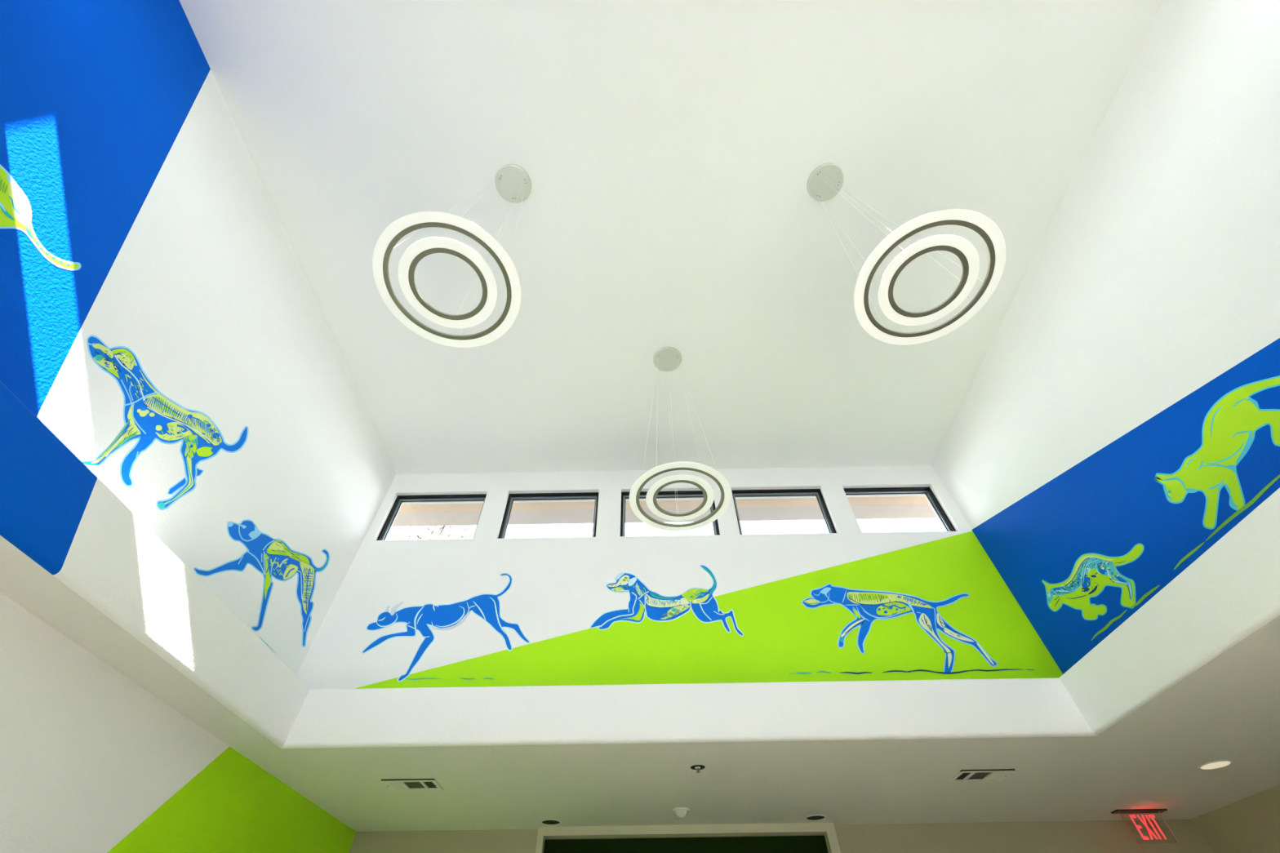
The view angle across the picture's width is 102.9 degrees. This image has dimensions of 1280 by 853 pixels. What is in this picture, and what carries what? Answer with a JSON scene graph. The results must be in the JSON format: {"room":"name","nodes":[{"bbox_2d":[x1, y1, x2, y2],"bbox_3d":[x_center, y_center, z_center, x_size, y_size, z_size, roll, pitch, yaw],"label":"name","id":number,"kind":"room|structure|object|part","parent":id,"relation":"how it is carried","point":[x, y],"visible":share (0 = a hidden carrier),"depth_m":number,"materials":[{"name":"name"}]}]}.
{"room":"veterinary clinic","nodes":[
{"label":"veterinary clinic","id":0,"kind":"room"},
{"bbox_2d":[0,592,355,852],"bbox_3d":[-2.833,1.748,1.516,0.200,3.112,7.897,-1,-50,0],"label":"wall","id":1,"kind":"structure","parent":0,"point":[91,761],"depth_m":2.63,"materials":[{"name":"white paint"}]},
{"bbox_2d":[0,0,395,675],"bbox_3d":[-2.918,-0.424,3.457,0.200,2.651,4.979,-1,-50,0],"label":"wall","id":2,"kind":"structure","parent":0,"point":[133,166],"depth_m":3.08,"materials":[{"name":"white paint"}]},
{"bbox_2d":[0,164,80,271],"bbox_3d":[-2.826,-0.891,2.251,0.001,0.406,0.564,-1,-50,0],"label":"mural","id":3,"kind":"object","parent":2,"relation":"attached to","point":[15,211],"visible":1,"depth_m":2.32,"materials":[{"name":"green"}]},
{"bbox_2d":[80,334,248,510],"bbox_3d":[-2.809,-0.053,2.983,0.006,0.960,1.108,-1,-50,0],"label":"mural","id":4,"kind":"object","parent":2,"relation":"attached to","point":[149,415],"visible":1,"depth_m":2.94,"materials":[{"name":"blue paint"}]},
{"bbox_2d":[193,519,329,652],"bbox_3d":[-2.789,1.130,3.981,0.003,0.912,1.401,-1,-50,0],"label":"mural","id":5,"kind":"object","parent":2,"relation":"attached to","point":[271,557],"visible":1,"depth_m":3.86,"materials":[{"name":"blue paint"}]},
{"bbox_2d":[0,535,1279,831],"bbox_3d":[1.207,0.841,2.349,7.905,0.001,7.697,-1,-50,0],"label":"ceiling","id":6,"kind":"structure","parent":0,"point":[1228,708],"depth_m":3.78,"materials":[{"name":"white paint"}]},
{"bbox_2d":[380,778,443,791],"bbox_3d":[-1.752,2.759,3.923,0.407,0.014,0.248,-1,-50,0],"label":"ceiling vent","id":7,"kind":"object","parent":6,"relation":"in","point":[403,784],"visible":1,"depth_m":3.92,"materials":[{"name":"white metal"}]},
{"bbox_2d":[540,819,560,825],"bbox_3d":[-0.817,3.627,4.673,0.188,0.006,0.188,-1,-50,0],"label":"recessed light","id":8,"kind":"object","parent":6,"relation":"in","point":[548,822],"visible":1,"depth_m":4.68,"materials":[{"name":"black metal"}]},
{"bbox_2d":[672,807,689,817],"bbox_3d":[0.360,3.365,4.432,0.144,0.058,0.144,-1,-50,0],"label":"smoke detector","id":9,"kind":"object","parent":6,"relation":"attached to","point":[681,812],"visible":1,"depth_m":4.41,"materials":[{"name":"white plastic"}]},
{"bbox_3d":[0.359,3.350,4.450,0.144,0.012,0.144,-1,-50,0],"label":"plate","id":10,"kind":"part","parent":9,"relation":"part of","materials":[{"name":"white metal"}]},
{"bbox_2d":[690,764,705,773],"bbox_3d":[0.423,2.510,3.727,0.108,0.032,0.108,-1,-50,0],"label":"sprinkler head","id":11,"kind":"object","parent":6,"relation":"attached to","point":[697,767],"visible":1,"depth_m":3.73},
{"bbox_2d":[804,814,826,821],"bbox_3d":[1.603,3.572,4.656,0.188,0.006,0.188,-1,-50,0],"label":"recessed light","id":12,"kind":"object","parent":6,"relation":"in","point":[814,817],"visible":1,"depth_m":4.65,"materials":[{"name":"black metal"}]},
{"bbox_2d":[948,768,1015,782],"bbox_3d":[2.615,2.676,3.906,0.406,0.014,0.254,-1,-50,0],"label":"ceiling vent","id":13,"kind":"object","parent":6,"relation":"in","point":[997,775],"visible":1,"depth_m":3.90,"materials":[{"name":"white metal"}]},
{"bbox_2d":[1111,808,1178,844],"bbox_3d":[4.505,3.546,4.520,0.450,0.233,0.090,-1,-50,0],"label":"exit sign","id":14,"kind":"object","parent":6,"relation":"hanging from","point":[1129,811],"visible":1,"depth_m":4.57,"materials":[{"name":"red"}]},
{"bbox_2d":[1197,760,1232,770],"bbox_3d":[4.295,2.528,3.807,0.213,0.006,0.213,-1,-50,0],"label":"recessed light","id":15,"kind":"object","parent":6,"relation":"in","point":[1214,765],"visible":1,"depth_m":3.81,"materials":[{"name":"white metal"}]},
{"bbox_2d":[0,380,1279,748],"bbox_3d":[0.293,0.500,2.296,6.395,0.376,4.851,-1,-50,0],"label":"wall","id":16,"kind":"structure","parent":0,"point":[1005,708],"depth_m":3.27,"materials":[{"name":"white paint"}]},
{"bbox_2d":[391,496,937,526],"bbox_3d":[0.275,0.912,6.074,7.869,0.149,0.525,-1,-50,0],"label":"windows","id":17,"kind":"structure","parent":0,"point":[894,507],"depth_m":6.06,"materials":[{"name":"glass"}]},
{"bbox_2d":[179,0,1162,474],"bbox_3d":[0.237,-1.299,4.427,6.533,0.149,4.979,-1,-50,0],"label":"ceiling","id":18,"kind":"structure","parent":0,"point":[668,150],"depth_m":3.88,"materials":[{"name":"white paint"}]},
{"bbox_2d":[372,164,531,347],"bbox_3d":[-0.947,-1.264,3.179,0.704,1.781,0.704,-1,-50,0],"label":"ring pendant light","id":19,"kind":"object","parent":18,"relation":"hanging from","point":[513,182],"visible":1,"depth_m":2.50,"materials":[{"name":"white metal"}]},
{"bbox_2d":[372,211,520,347],"bbox_3d":[-0.939,-0.690,2.500,0.704,0.002,0.704,-1,-50,0],"label":"diffuser","id":20,"kind":"object","parent":19,"relation":"attached to","point":[409,260],"depth_m":2.47,"materials":[{"name":"white plastic"}]},
{"bbox_2d":[397,237,497,328],"bbox_3d":[-0.939,-0.690,2.500,0.472,0.002,0.472,-1,-50,0],"label":"diffuser","id":21,"kind":"object","parent":19,"relation":"attached to","point":[409,260],"depth_m":2.48,"materials":[{"name":"white plastic"}]},
{"bbox_2d":[629,346,731,531],"bbox_3d":[0.269,-0.074,4.199,0.704,1.781,0.704,-4,-50,3],"label":"ring pendant light","id":22,"kind":"object","parent":18,"relation":"hanging from","point":[660,357],"visible":1,"depth_m":3.55,"materials":[{"name":"white metal"}]},
{"bbox_2d":[645,475,714,520],"bbox_3d":[0.277,0.500,3.520,0.472,0.002,0.472,-4,-50,3],"label":"diffuser","id":23,"kind":"object","parent":22,"relation":"attached to","point":[707,490],"depth_m":3.51,"materials":[{"name":"white plastic"}]},
{"bbox_2d":[629,462,731,531],"bbox_3d":[0.277,0.500,3.520,0.704,0.002,0.704,-4,-50,3],"label":"diffuser","id":24,"kind":"object","parent":22,"relation":"attached to","point":[707,490],"depth_m":3.50,"materials":[{"name":"white plastic"}]},
{"bbox_2d":[806,163,1005,345],"bbox_3d":[1.411,-1.280,3.194,0.704,1.781,0.704,11,-51,-10],"label":"ring pendant light","id":25,"kind":"object","parent":18,"relation":"hanging from","point":[825,181],"visible":1,"depth_m":2.52,"materials":[{"name":"white metal"}]},
{"bbox_2d":[877,235,979,325],"bbox_3d":[1.419,-0.706,2.514,0.472,0.002,0.472,11,-51,-10],"label":"diffuser","id":26,"kind":"object","parent":25,"relation":"attached to","point":[966,252],"depth_m":2.50,"materials":[{"name":"white plastic"}]},
{"bbox_2d":[853,208,1005,345],"bbox_3d":[1.419,-0.706,2.514,0.704,0.002,0.704,11,-51,-10],"label":"diffuser","id":27,"kind":"object","parent":25,"relation":"attached to","point":[984,226],"depth_m":2.48,"materials":[{"name":"white plastic"}]},
{"bbox_2d":[296,465,1062,689],"bbox_3d":[0.281,1.350,4.994,6.133,2.651,0.200,-1,-50,0],"label":"wall","id":28,"kind":"structure","parent":0,"point":[558,589],"depth_m":4.62,"materials":[{"name":"white paint"}]},
{"bbox_2d":[377,493,486,540],"bbox_3d":[-2.184,0.998,5.443,1.009,0.650,0.075,-1,-50,0],"label":"window","id":29,"kind":"structure","parent":28,"relation":"in","point":[384,533],"depth_m":5.66,"materials":[{"name":"black metal"}]},
{"bbox_2d":[361,573,529,681],"bbox_3d":[-1.654,1.712,4.449,1.449,0.996,0.001,-1,-50,0],"label":"mural","id":30,"kind":"object","parent":28,"relation":"attached to","point":[449,616],"visible":1,"depth_m":4.47,"materials":[{"name":"blue paint"}]},
{"bbox_2d":[497,492,599,538],"bbox_3d":[-0.948,0.978,5.441,1.001,0.650,0.075,-1,-50,0],"label":"window","id":31,"kind":"structure","parent":28,"relation":"in","point":[584,495],"depth_m":5.66,"materials":[{"name":"black metal"}]},
{"bbox_2d":[590,564,743,635],"bbox_3d":[0.223,1.554,4.595,1.315,0.718,0.004,-1,-50,0],"label":"mural","id":32,"kind":"object","parent":28,"relation":"attached to","point":[656,606],"visible":1,"depth_m":4.54,"materials":[{"name":"blue paint"}]},
{"bbox_2d":[620,490,719,536],"bbox_3d":[0.303,0.957,5.439,1.014,0.650,0.075,-1,-50,0],"label":"window","id":33,"kind":"structure","parent":28,"relation":"in","point":[685,494],"depth_m":5.65,"materials":[{"name":"black metal"}]},
{"bbox_2d":[731,488,836,534],"bbox_3d":[1.504,0.938,5.437,0.992,0.650,0.075,-1,-50,0],"label":"window","id":34,"kind":"structure","parent":28,"relation":"in","point":[787,492],"depth_m":5.65,"materials":[{"name":"black metal"}]},
{"bbox_2d":[843,487,955,531],"bbox_3d":[2.724,0.918,5.435,0.983,0.650,0.075,-1,-50,0],"label":"window","id":35,"kind":"structure","parent":28,"relation":"in","point":[927,491],"depth_m":5.65,"materials":[{"name":"black metal"}]},
{"bbox_2d":[789,583,1032,674],"bbox_3d":[2.164,1.705,4.376,1.960,0.837,0.004,-1,-50,0],"label":"mural","id":36,"kind":"object","parent":28,"relation":"attached to","point":[868,606],"visible":1,"depth_m":4.47,"materials":[{"name":"blue paint"}]},
{"bbox_2d":[349,819,1213,852],"bbox_3d":[1.271,4.621,3.993,7.905,3.112,0.200,-1,-50,0],"label":"wall","id":37,"kind":"structure","parent":0,"point":[1092,836],"depth_m":4.75,"materials":[{"name":"beige paint"}]},
{"bbox_2d":[543,835,828,852],"bbox_3d":[0.438,4.813,3.860,2.666,2.678,0.101,-1,-50,0],"label":"wall niche","id":38,"kind":"object","parent":37,"relation":"in","point":[778,844],"visible":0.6,"depth_m":4.81,"materials":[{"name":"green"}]},
{"bbox_2d":[535,822,840,852],"bbox_3d":[0.444,4.663,3.774,2.768,2.739,0.114,-1,-50,0],"label":"trim","id":39,"kind":"structure","parent":37,"relation":"attached to","point":[828,829],"depth_m":4.76,"materials":[{"name":"beige paint"}]},
{"bbox_2d":[931,0,1279,674],"bbox_3d":[3.414,-0.527,3.447,0.200,2.651,4.979,-1,-50,0],"label":"wall","id":40,"kind":"structure","parent":0,"point":[1150,295],"depth_m":3.37,"materials":[{"name":"white paint"}]},
{"bbox_2d":[1041,542,1159,640],"bbox_3d":[3.340,1.150,3.759,0.004,0.578,1.048,-1,-50,0],"label":"mural","id":41,"kind":"object","parent":40,"relation":"attached to","point":[1091,572],"visible":1,"depth_m":3.76,"materials":[{"name":"green paint"}]},
{"bbox_2d":[1154,375,1279,569],"bbox_3d":[3.325,0.227,2.929,0.001,0.493,1.359,-1,-50,0],"label":"mural","id":42,"kind":"object","parent":40,"relation":"attached to","point":[1230,425],"visible":1,"depth_m":2.90,"materials":[{"name":"green paint"}]},
{"bbox_2d":[1191,784,1279,852],"bbox_3d":[5.271,1.616,1.502,0.200,3.112,7.897,-1,-50,0],"label":"wall","id":43,"kind":"structure","parent":0,"point":[1251,824],"depth_m":4.38,"materials":[{"name":"beige paint"}]},
{"label":"outside","id":44,"kind":"structure","parent":0,"visible":0},
{"bbox_3d":[0.016,1.145,-1.356,120.000,0.250,120.000,-1,-50,0],"label":"ground","id":45,"kind":"structure","parent":44,"visible":0},
{"bbox_2d":[386,525,517,540],"bbox_3d":[-4.880,4.943,9.073,4.652,10.882,2.494,-1,-50,0],"label":"tree","id":46,"kind":"object","parent":45,"relation":"on","point":[440,528],"visible":0.08,"depth_m":11.98,"materials":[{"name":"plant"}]}
]}

